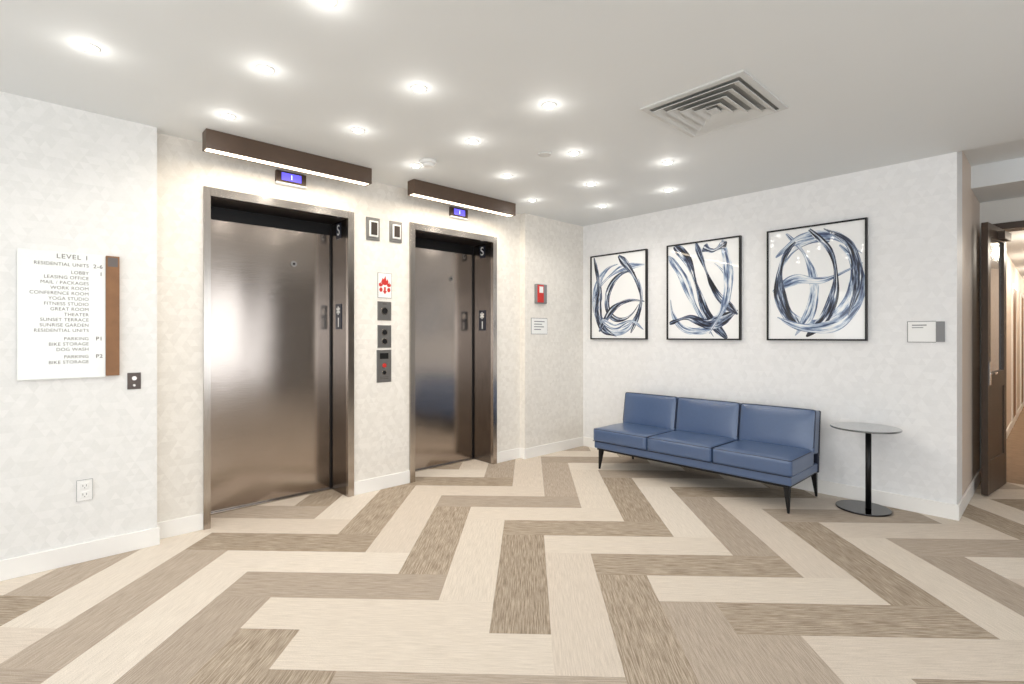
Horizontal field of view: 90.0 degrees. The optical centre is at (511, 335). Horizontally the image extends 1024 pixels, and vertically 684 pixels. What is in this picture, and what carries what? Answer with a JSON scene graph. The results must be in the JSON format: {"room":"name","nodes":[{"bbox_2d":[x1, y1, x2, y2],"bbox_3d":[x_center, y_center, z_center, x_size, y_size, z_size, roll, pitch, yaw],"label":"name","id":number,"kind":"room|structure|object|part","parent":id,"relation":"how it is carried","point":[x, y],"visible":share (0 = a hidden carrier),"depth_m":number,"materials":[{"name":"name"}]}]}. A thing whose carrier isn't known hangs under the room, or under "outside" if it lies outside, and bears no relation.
{"room":"lobby","nodes":[
{"label":"lobby","id":0,"kind":"room"},
{"bbox_2d":[0,91,156,559],"bbox_3d":[-3.995,0.000,2.220,3.992,2.740,0.600,0,0,-43],"label":"wall","id":1,"kind":"structure","parent":0,"point":[73,180],"depth_m":3.09,"materials":[{"name":"paint"}]},
{"bbox_2d":[17,248,119,379],"bbox_3d":[-2.636,-0.124,3.059,0.462,0.752,0.031,0,0,-43],"label":"sign","id":2,"kind":"object","parent":1,"relation":"attached to","point":[68,303],"visible":1,"depth_m":3.05,"materials":[{"name":"plastic"}]},
{"bbox_2d":[0,527,159,580],"bbox_3d":[-3.781,1.312,2.001,4.006,0.115,0.014,0,0,-43],"label":"baseboard","id":3,"kind":"structure","parent":1,"relation":"attached to","point":[24,565],"depth_m":3.08,"materials":[{"name":"white paint"}]},
{"bbox_2d":[76,478,92,501],"bbox_3d":[-2.596,0.936,3.110,0.076,0.127,0.012,0,0,-43],"label":"power outlet","id":4,"kind":"object","parent":1,"relation":"attached to","point":[84,488],"visible":1,"depth_m":3.10,"materials":[{"name":"white plastic"}]},
{"bbox_2d":[81,482,88,488],"bbox_3d":[-2.594,0.910,3.108,0.038,0.036,0.005,0,0,-43],"label":"receptacle","id":5,"kind":"object","parent":4,"relation":"attached to","point":[84,485],"depth_m":3.11,"materials":[{"name":"white plastic"}]},
{"bbox_2d":[81,491,88,497],"bbox_3d":[-2.594,0.962,3.108,0.038,0.036,0.005,0,0,-43],"label":"receptacle","id":6,"kind":"object","parent":4,"relation":"attached to","point":[84,494],"depth_m":3.11,"materials":[{"name":"white plastic"}]},
{"bbox_2d":[127,372,140,388],"bbox_3d":[-2.417,0.287,3.276,0.070,0.105,0.013,0,0,-43],"label":"switch","id":7,"kind":"object","parent":1,"relation":"attached to","point":[133,379],"visible":1,"depth_m":3.27,"materials":[{"name":"metal"}]},
{"bbox_2d":[157,133,519,521],"bbox_3d":[-1.360,0.000,4.819,3.408,2.740,0.600,0,0,-43],"label":"wall","id":8,"kind":"structure","parent":0,"point":[381,410],"depth_m":4.21,"materials":[{"name":"white paint"}]},
{"bbox_2d":[203,186,353,529],"bbox_3d":[-1.898,0.156,4.144,1.129,2.432,0.392,0,0,-43],"label":"elevator","id":9,"kind":"object","parent":8,"relation":"attached to","point":[278,274],"visible":0.99,"depth_m":4.25,"materials":[{"name":"metal"}]},
{"bbox_3d":[-2.015,-0.950,4.253,1.019,0.100,0.034,0,0,-43],"label":"head shadow panel","id":10,"kind":"part","parent":9,"relation":"part of","materials":[{"name":"black metal"}]},
{"bbox_3d":[-2.015,0.180,4.262,1.031,2.360,0.040,0,0,-43],"label":"door panel","id":11,"kind":"part","parent":9,"relation":"part of","materials":[{"name":"metal"}]},
{"bbox_3d":[-2.007,1.367,4.253,1.031,0.010,0.085,0,0,-43],"label":"sill","id":12,"kind":"part","parent":9,"relation":"part of","materials":[{"name":"metal"}]},
{"bbox_2d":[275,169,306,188],"bbox_3d":[-1.743,-1.233,4.034,0.230,0.104,0.045,0,0,-43],"label":"indicator","id":13,"kind":"object","parent":8,"relation":"attached to","point":[285,178],"visible":1,"depth_m":4.01,"materials":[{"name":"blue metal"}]},
{"bbox_3d":[-1.743,-1.188,4.034,0.230,0.014,0.044,0,0,-43],"label":"trim","id":14,"kind":"part","parent":13,"relation":"part of","materials":[{"name":"white plastic"}]},
{"bbox_2d":[157,437,582,538],"bbox_3d":[-0.750,1.312,4.914,4.428,0.115,0.094,0,0,-43],"label":"baseboard","id":15,"kind":"structure","parent":8,"relation":"attached to","point":[179,526],"depth_m":4.61,"materials":[{"name":"white paint"}]},
{"bbox_2d":[366,217,379,240],"bbox_3d":[-1.223,-0.945,4.517,0.130,0.200,0.038,0,0,-43],"label":"lantern","id":16,"kind":"object","parent":8,"relation":"attached to","point":[372,224],"visible":1,"depth_m":4.50,"materials":[{"name":"metal"}]},
{"bbox_2d":[369,220,377,236],"bbox_3d":[-1.218,-0.945,4.512,0.083,0.140,0.018,0,0,-43],"label":"lens","id":17,"kind":"object","parent":16,"relation":"attached to","point":[373,224],"depth_m":4.50,"materials":[{"name":"white plastic"}]},
{"bbox_2d":[377,350,390,382],"bbox_3d":[-1.148,0.270,4.599,0.144,0.291,0.019,0,0,-43],"label":"control panel","id":18,"kind":"object","parent":8,"relation":"attached to","point":[383,356],"visible":1,"depth_m":4.59,"materials":[{"name":"silver metal"}]},
{"bbox_3d":[-1.151,0.270,4.602,0.144,0.291,0.010,0,0,-43],"label":"plate","id":19,"kind":"part","parent":18,"relation":"part of","materials":[{"name":"metal"}]},
{"bbox_2d":[377,325,390,347],"bbox_3d":[-1.146,0.004,4.601,0.136,0.203,0.019,0,0,-43],"label":"station","id":20,"kind":"object","parent":8,"relation":"attached to","point":[383,331],"depth_m":4.59,"materials":[{"name":"silver metal"}]},
{"bbox_2d":[377,301,390,320],"bbox_3d":[-1.146,-0.225,4.601,0.136,0.170,0.019,0,0,-43],"label":"switch","id":21,"kind":"object","parent":8,"relation":"attached to","point":[383,308],"depth_m":4.59,"materials":[{"name":"silver metal"}]},
{"bbox_2d":[378,272,391,297],"bbox_3d":[-1.146,-0.454,4.606,0.138,0.225,0.011,0,0,-43],"label":"safety sign","id":22,"kind":"object","parent":8,"relation":"attached to","point":[384,279],"visible":1,"depth_m":4.60,"materials":[{"name":"white plastic"}]},
{"bbox_2d":[389,221,401,242],"bbox_3d":[-1.057,-0.950,4.673,0.125,0.190,0.038,0,0,-43],"label":"lantern","id":23,"kind":"object","parent":8,"relation":"attached to","point":[395,228],"visible":1,"depth_m":4.65,"materials":[{"name":"metal"}]},
{"bbox_2d":[392,224,400,238],"bbox_3d":[-1.052,-0.950,4.668,0.080,0.130,0.018,0,0,-43],"label":"lens","id":24,"kind":"object","parent":23,"relation":"attached to","point":[396,228],"depth_m":4.65,"materials":[{"name":"white plastic"}]},
{"bbox_2d":[409,222,496,482],"bbox_3d":[-0.688,0.156,5.275,1.074,2.432,0.392,0,0,-43],"label":"elevator","id":25,"kind":"object","parent":8,"relation":"attached to","point":[453,273],"visible":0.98,"depth_m":5.46,"materials":[{"name":"metal"}]},
{"bbox_3d":[-0.800,0.180,5.397,0.969,2.360,0.040,0,0,-43],"label":"door panel","id":26,"kind":"part","parent":25,"relation":"part of","materials":[{"name":"metal"}]},
{"bbox_3d":[-0.800,-0.950,5.388,0.957,0.100,0.034,0,0,-43],"label":"head shadow panel","id":27,"kind":"part","parent":25,"relation":"part of","materials":[{"name":"black metal"}]},
{"bbox_3d":[-0.791,1.367,5.388,0.969,0.010,0.085,0,0,-43],"label":"sill","id":28,"kind":"part","parent":25,"relation":"part of","materials":[{"name":"metal"}]},
{"bbox_2d":[449,207,467,220],"bbox_3d":[-0.539,-1.233,5.159,0.215,0.104,0.045,0,0,-43],"label":"indicator","id":29,"kind":"object","parent":8,"relation":"attached to","point":[457,213],"visible":1,"depth_m":5.14,"materials":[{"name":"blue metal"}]},
{"bbox_3d":[-0.539,-1.188,5.159,0.215,0.014,0.044,0,0,-43],"label":"trim","id":30,"kind":"part","parent":29,"relation":"part of","materials":[{"name":"white plastic"}]},
{"bbox_2d":[0,446,1023,683],"bbox_3d":[0.779,1.370,1.480,10.160,0.001,8.500,0,0,-43],"label":"floor","id":31,"kind":"structure","parent":0,"point":[559,567],"depth_m":2.72,"materials":[{"name":"beige carpet"}]},
{"bbox_2d":[593,392,820,513],"bbox_3d":[1.735,0.995,4.833,0.711,0.750,1.905,0,0,-43],"label":"sofa","id":32,"kind":"object","parent":31,"relation":"on","point":[768,444],"visible":1,"depth_m":4.61,"materials":[{"name":"blue leather"}]},
{"bbox_3d":[0.922,1.270,5.282,0.044,0.200,0.044,0,0,-43],"label":"leg","id":33,"kind":"part","parent":32,"relation":"part of","materials":[{"name":"black metal"}]},
{"bbox_2d":[594,423,673,449],"bbox_3d":[1.245,1.018,5.245,0.556,0.160,0.627,0,0,-43],"label":"seat cushion","id":34,"kind":"object","parent":32,"relation":"on","point":[620,436],"depth_m":5.11,"materials":[{"name":"blue leather"}]},
{"bbox_2d":[623,392,678,430],"bbox_3d":[1.492,0.812,5.475,0.190,0.385,0.627,0,0,-43],"label":"cushion","id":35,"kind":"object","parent":32,"relation":"on","point":[653,410],"depth_m":5.39,"materials":[{"name":"blue leather"}]},
{"bbox_2d":[647,430,736,461],"bbox_3d":[1.679,1.018,4.780,0.556,0.160,0.627,0,0,-43],"label":"seat cushion","id":36,"kind":"object","parent":32,"relation":"on","point":[676,445],"depth_m":4.66,"materials":[{"name":"blue leather"}]},
{"bbox_3d":[1.735,1.117,4.833,0.665,0.075,1.885,0,0,-43],"label":"rail","id":37,"kind":"part","parent":32,"relation":"part of","materials":[{"name":"blue leather"}]},
{"bbox_3d":[1.737,1.165,4.835,0.620,0.021,1.845,0,0,-43],"label":"under frame","id":38,"kind":"part","parent":32,"relation":"part of","materials":[{"name":"black metal"}]},
{"bbox_2d":[676,397,741,439],"bbox_3d":[1.926,0.812,5.011,0.190,0.385,0.627,0,0,-43],"label":"cushion","id":39,"kind":"object","parent":32,"relation":"on","point":[719,418],"depth_m":4.93,"materials":[{"name":"blue leather"}]},
{"bbox_2d":[713,440,813,476],"bbox_3d":[2.112,1.018,4.316,0.556,0.160,0.627,0,0,-43],"label":"seat cushion","id":40,"kind":"object","parent":32,"relation":"on","point":[760,458],"depth_m":4.18,"materials":[{"name":"blue leather"}]},
{"bbox_2d":[739,403,819,453],"bbox_3d":[2.359,0.812,4.547,0.190,0.385,0.627,0,0,-43],"label":"cushion","id":41,"kind":"object","parent":32,"relation":"on","point":[769,424],"depth_m":4.46,"materials":[{"name":"blue leather"}]},
{"bbox_3d":[2.134,1.270,3.970,0.044,0.200,0.044,0,0,-43],"label":"leg","id":42,"kind":"part","parent":32,"relation":"part of","materials":[{"name":"black metal"}]},
{"bbox_3d":[2.579,1.270,4.373,0.044,0.200,0.044,0,0,-43],"label":"leg","id":43,"kind":"part","parent":32,"relation":"part of","materials":[{"name":"black metal"}]},
{"bbox_2d":[830,422,902,516],"bbox_3d":[2.772,1.041,4.020,0.470,0.656,0.470,0,0,-43],"label":"side table","id":44,"kind":"object","parent":31,"relation":"on","point":[865,508],"visible":1,"depth_m":4.01,"materials":[{"name":"metal"}]},
{"bbox_3d":[2.804,1.045,4.029,0.040,0.630,0.040,0,0,-43],"label":"stem","id":45,"kind":"part","parent":44,"relation":"part of","materials":[{"name":"black metal"}]},
{"bbox_2d":[0,0,1023,225],"bbox_3d":[0.794,-1.425,1.494,10.400,0.310,8.700,0,0,-43],"label":"ceiling","id":46,"kind":"structure","parent":0,"point":[864,84],"depth_m":2.71,"materials":[{"name":"paint"}]},
{"bbox_2d":[76,41,100,52],"bbox_3d":[-2.006,-1.365,2.426,0.092,0.010,0.092,0,0,-43],"label":"recessed light","id":47,"kind":"object","parent":46,"relation":"in","point":[88,47],"visible":1,"depth_m":2.41,"materials":[{"name":"white plastic"}]},
{"bbox_2d":[219,113,235,119],"bbox_3d":[-1.768,-1.365,3.188,0.092,0.010,0.092,0,0,-43],"label":"recessed light","id":48,"kind":"object","parent":46,"relation":"in","point":[226,115],"visible":1,"depth_m":3.17,"materials":[{"name":"white plastic"}]},
{"bbox_2d":[255,64,274,73],"bbox_3d":[-1.267,-1.365,2.628,0.092,0.010,0.092,0,0,-43],"label":"recessed light","id":49,"kind":"object","parent":46,"relation":"in","point":[263,69],"visible":1,"depth_m":2.62,"materials":[{"name":"white plastic"}]},
{"bbox_2d":[202,128,371,185],"bbox_3d":[-1.616,-1.307,3.817,1.190,0.124,0.105,0,0,-43],"label":"ceiling light","id":50,"kind":"object","parent":46,"relation":"attached to","point":[215,142],"visible":1,"depth_m":3.71,"materials":[{"name":"brown metal"}]},
{"bbox_2d":[205,148,367,184],"bbox_3d":[-1.619,-1.256,3.821,1.166,0.018,0.071,0,0,-43],"label":"diffuser","id":51,"kind":"object","parent":50,"relation":"attached to","point":[238,153],"depth_m":3.76,"materials":[{"name":"beige plastic"}]},
{"bbox_2d":[315,0,337,6],"bbox_3d":[-0.757,-1.365,2.085,0.092,0.010,0.092,0,0,-43],"label":"recessed light","id":52,"kind":"object","parent":46,"relation":"in","point":[326,3],"visible":1,"depth_m":2.09,"materials":[{"name":"white plastic"}]},
{"bbox_2d":[351,127,364,132],"bbox_3d":[-1.024,-1.365,3.405,0.092,0.010,0.092,0,0,-43],"label":"recessed light","id":53,"kind":"object","parent":46,"relation":"in","point":[357,129],"visible":1,"depth_m":3.39,"materials":[{"name":"white plastic"}]},
{"bbox_2d":[410,163,420,167],"bbox_3d":[-0.773,-1.365,4.109,0.092,0.010,0.092,0,0,-43],"label":"recessed light","id":54,"kind":"object","parent":46,"relation":"in","point":[415,165],"visible":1,"depth_m":4.09,"materials":[{"name":"white plastic"}]},
{"bbox_2d":[411,84,426,91],"bbox_3d":[-0.514,-1.365,2.828,0.092,0.010,0.092,0,0,-43],"label":"recessed light","id":55,"kind":"object","parent":46,"relation":"in","point":[418,88],"visible":1,"depth_m":2.81,"materials":[{"name":"white plastic"}]},
{"bbox_2d":[419,158,436,168],"bbox_3d":[-0.657,-1.346,4.008,0.132,0.048,0.132,0,0,-43],"label":"smoke detector","id":56,"kind":"object","parent":46,"relation":"attached to","point":[428,163],"visible":1,"depth_m":3.97,"materials":[{"name":"white plastic"}]},
{"bbox_2d":[408,179,515,216],"bbox_3d":[-0.443,-1.307,4.913,1.220,0.124,0.105,0,0,-43],"label":"ceiling light","id":57,"kind":"object","parent":46,"relation":"attached to","point":[416,188],"visible":1,"depth_m":4.81,"materials":[{"name":"bronze metal"},{"name":"white acrylic diffuser"}]},
{"bbox_2d":[411,194,512,216],"bbox_3d":[-0.446,-1.256,4.917,1.196,0.018,0.071,0,0,-43],"label":"diffuser","id":58,"kind":"object","parent":57,"relation":"attached to","point":[442,198],"depth_m":4.88,"materials":[{"name":"beige plastic"}]},
{"bbox_2d":[466,138,478,143],"bbox_3d":[-0.281,-1.365,3.597,0.092,0.010,0.092,0,0,-43],"label":"recessed light","id":59,"kind":"object","parent":46,"relation":"in","point":[471,140],"visible":1,"depth_m":3.58,"materials":[{"name":"white plastic"}]},
{"bbox_2d":[502,174,511,177],"bbox_3d":[-0.042,-1.365,4.381,0.092,0.010,0.092,0,0,-43],"label":"recessed light","id":60,"kind":"object","parent":46,"relation":"in","point":[504,175],"visible":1,"depth_m":4.37,"materials":[{"name":"white plastic"}]},
{"bbox_2d":[538,152,550,156],"bbox_3d":[0.246,-1.365,3.853,0.100,0.010,0.100,0,0,-43],"label":"sprinkler cover","id":61,"kind":"object","parent":46,"relation":"attached to","point":[541,154],"visible":1,"depth_m":3.84,"materials":[{"name":"grey metal"}]},
{"bbox_2d":[541,101,556,108],"bbox_3d":[0.219,-1.365,3.036,0.092,0.010,0.092,0,0,-43],"label":"recessed light","id":62,"kind":"object","parent":46,"relation":"in","point":[548,105],"visible":1,"depth_m":3.02,"materials":[{"name":"white plastic"}]},
{"bbox_2d":[568,151,579,155],"bbox_3d":[0.465,-1.365,3.833,0.092,0.010,0.092,0,0,-43],"label":"recessed light","id":63,"kind":"object","parent":46,"relation":"in","point":[573,153],"visible":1,"depth_m":3.82,"materials":[{"name":"white plastic"}]},
{"bbox_2d":[662,160,673,163],"bbox_3d":[1.227,-1.365,4.034,0.092,0.010,0.092,0,0,-43],"label":"recessed light","id":64,"kind":"object","parent":46,"relation":"in","point":[666,161],"visible":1,"depth_m":4.01,"materials":[{"name":"white plastic"}]},
{"bbox_2d":[640,69,788,136],"bbox_3d":[1.212,-1.356,3.068,0.634,0.029,0.614,0,0,-43],"label":"ceiling air vent","id":65,"kind":"object","parent":46,"relation":"in","point":[737,97],"depth_m":3.02,"materials":[{"name":"white metal"}]},
{"bbox_2d":[520,213,582,448],"bbox_3d":[0.285,0.000,6.301,1.020,2.740,0.680,0,0,-43],"label":"wall","id":66,"kind":"structure","parent":0,"point":[551,251],"depth_m":6.01,"materials":[{"name":"paint"}]},
{"bbox_2d":[531,318,546,333],"bbox_3d":[0.313,-0.113,5.857,0.265,0.185,0.007,0,0,-43],"label":"notice sign","id":67,"kind":"object","parent":66,"relation":"attached to","point":[538,325],"visible":1,"depth_m":5.85,"materials":[{"name":"grey plastic"}]},
{"bbox_2d":[534,284,546,303],"bbox_3d":[0.334,-0.480,5.846,0.170,0.220,0.072,0,0,-43],"label":"fire alarm strobe","id":68,"kind":"object","parent":66,"relation":"attached to","point":[540,290],"visible":1,"depth_m":5.81,"materials":[{"name":"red plastic"}]},
{"bbox_2d":[583,151,961,504],"bbox_3d":[1.978,-0.045,5.456,0.300,2.830,4.226,0,0,-43],"label":"wall","id":69,"kind":"structure","parent":0,"point":[913,209],"depth_m":4.34,"materials":[{"name":"paint"}]},
{"bbox_2d":[590,249,647,339],"bbox_3d":[1.240,-0.467,6.001,0.035,1.013,0.786,0,0,-43],"label":"art","id":70,"kind":"object","parent":69,"relation":"attached to","point":[618,281],"visible":1,"depth_m":5.99,"materials":[{"name":"white paper"}]},
{"bbox_2d":[666,235,741,339],"bbox_3d":[1.947,-0.467,5.244,0.035,1.013,0.789,0,0,-43],"label":"art","id":71,"kind":"object","parent":69,"relation":"attached to","point":[704,278],"visible":1,"depth_m":5.22,"materials":[{"name":"white paper"}]},
{"bbox_2d":[583,437,958,520],"bbox_3d":[2.100,1.312,5.096,0.014,0.115,3.560,0,0,-43],"label":"baseboard","id":72,"kind":"structure","parent":69,"relation":"attached to","point":[909,503],"depth_m":4.12,"materials":[{"name":"white paint"}]},
{"bbox_2d":[767,217,867,340],"bbox_3d":[2.650,-0.467,4.491,0.035,1.013,0.785,0,0,-43],"label":"art","id":73,"kind":"object","parent":69,"relation":"attached to","point":[817,274],"visible":1,"depth_m":4.46,"materials":[{"name":"white paper"}]},
{"bbox_2d":[907,321,944,342],"bbox_3d":[3.182,-0.033,3.939,0.012,0.165,0.228,0,0,-43],"label":"room sign","id":74,"kind":"object","parent":69,"relation":"attached to","point":[917,331],"visible":1,"depth_m":3.93,"materials":[{"name":"grey plastic"}]},
{"bbox_3d":[3.166,-0.033,3.956,0.004,0.155,0.170,0,0,-43],"label":"plate","id":75,"kind":"part","parent":74,"relation":"part of","materials":[{"name":"white plastic"}]},
{"bbox_2d":[962,151,979,495],"bbox_3d":[3.895,-0.045,4.561,1.280,2.830,0.300,0,0,-43],"label":"wall return","id":76,"kind":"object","parent":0,"point":[970,204],"depth_m":4.39,"materials":[{"name":"white paint"}]},
{"bbox_2d":[957,468,980,519],"bbox_3d":[3.882,1.312,4.334,1.550,0.115,0.014,0,0,-43],"label":"baseboard","id":77,"kind":"structure","parent":76,"relation":"attached to","point":[964,501],"depth_m":4.22,"materials":[{"name":"white paint"}]},
{"bbox_2d":[980,197,1023,467],"bbox_3d":[5.697,0.050,3.680,0.150,2.640,4.800,0,0,-43],"label":"wall","id":78,"kind":"structure","parent":0,"point":[1006,210],"depth_m":4.80,"materials":[{"name":"white paint"}]},
{"bbox_2d":[981,222,1005,495],"bbox_3d":[4.294,0.195,4.559,0.645,2.330,0.044,0,0,-36],"label":"door","id":79,"kind":"structure","parent":78,"relation":"attached to","point":[993,471],"depth_m":4.38,"materials":[{"name":"brown wood"}]},
{"bbox_2d":[989,362,991,384],"bbox_3d":[4.085,0.320,4.374,0.050,0.200,0.010,0,0,-36],"label":"latch plate","id":80,"kind":"object","parent":79,"relation":"attached to","point":[990,363],"visible":1,"depth_m":4.36,"materials":[{"name":"silver metal"}]},
{"bbox_3d":[4.085,0.320,4.374,0.050,0.200,0.010,0,0,-36],"label":"plate","id":81,"kind":"part","parent":80,"relation":"part of","materials":[{"name":"metal"}]},
{"bbox_2d":[991,239,1000,370],"bbox_3d":[4.294,-0.270,4.559,0.465,1.160,0.008,0,0,-36],"label":"glass pane","id":82,"kind":"object","parent":79,"relation":"attached to","point":[995,246],"visible":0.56,"depth_m":4.57,"materials":[{"name":"clear glass"}]},
{"bbox_2d":[991,386,1002,458],"bbox_3d":[4.294,0.760,4.559,0.465,0.620,0.028,0,0,-36],"label":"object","id":83,"kind":"structure","parent":79,"relation":"attached to","point":[996,392],"depth_m":4.55,"materials":[{"name":"brown wood"}]},
{"bbox_2d":[998,230,1011,241],"bbox_3d":[4.420,-0.895,4.593,0.240,0.070,0.048,0,0,-36],"label":"box","id":84,"kind":"object","parent":79,"relation":"attached to","point":[1005,236],"visible":1,"depth_m":4.54,"materials":[{"name":"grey metal"}]},
{"bbox_2d":[993,220,1023,231],"bbox_3d":[5.045,0.160,4.378,0.210,2.420,1.490,0,0,-43],"label":"door frame","id":85,"kind":"structure","parent":78,"relation":"attached to","point":[1016,225],"depth_m":4.72,"materials":[{"name":"brown wood"}]},
{"bbox_2d":[1006,253,1023,428],"bbox_3d":[8.085,0.120,8.374,9.750,2.500,0.200,0,0,-43],"label":"wall","id":86,"kind":"structure","parent":0,"point":[1013,276],"depth_m":7.56,"materials":[{"name":"beige paint"}]},
{"bbox_2d":[1011,283,1016,420],"bbox_3d":[7.850,0.290,8.004,1.000,2.160,0.020,0,0,-43],"label":"frame","id":87,"kind":"object","parent":86,"relation":"attached to","point":[1013,286],"visible":0.79,"depth_m":7.67,"materials":[{"name":"white paint"}]},
{"bbox_2d":[1006,403,1022,438],"bbox_3d":[8.177,1.320,8.313,9.700,0.100,0.015,0,0,-43],"label":"baseboard","id":88,"kind":"structure","parent":86,"relation":"attached to","point":[1010,426],"depth_m":7.64,"materials":[{"name":"white paint"}]},
{"bbox_2d":[1013,289,1015,417],"bbox_3d":[7.847,0.315,8.007,0.880,2.090,0.010,0,0,-43],"label":"leaf","id":89,"kind":"object","parent":86,"relation":"attached to","point":[1014,291],"visible":0.64,"depth_m":8.06,"materials":[{"name":"brown wood"}]},
{"bbox_2d":[1020,293,1023,410],"bbox_3d":[9.604,0.290,9.642,1.000,2.160,0.020,0,0,-43],"label":"frame","id":90,"kind":"object","parent":86,"relation":"attached to","point":[1021,294],"visible":0.74,"depth_m":9.33,"materials":[{"name":"white paint"}]},
{"bbox_2d":[1022,298,1022,402],"bbox_3d":[9.600,0.315,9.646,0.880,2.090,0.010,0,0,-43],"label":"leaf","id":91,"kind":"object","parent":86,"relation":"attached to","point":[1022,298],"visible":0.43,"depth_m":9.78,"materials":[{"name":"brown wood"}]},
{"bbox_2d":[1006,407,1023,484],"bbox_3d":[8.769,1.372,7.576,9.840,0.004,2.100,0,0,-43],"label":"floor","id":92,"kind":"structure","parent":0,"point":[1014,441],"depth_m":5.97,"materials":[{"name":"carpet"}]},
{"bbox_2d":[1006,230,1023,279],"bbox_3d":[8.784,-1.180,7.590,9.800,0.100,2.100,0,0,-43],"label":"ceiling","id":93,"kind":"structure","parent":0,"point":[1014,248],"depth_m":6.77,"materials":[{"name":"white paint"}]}
]}

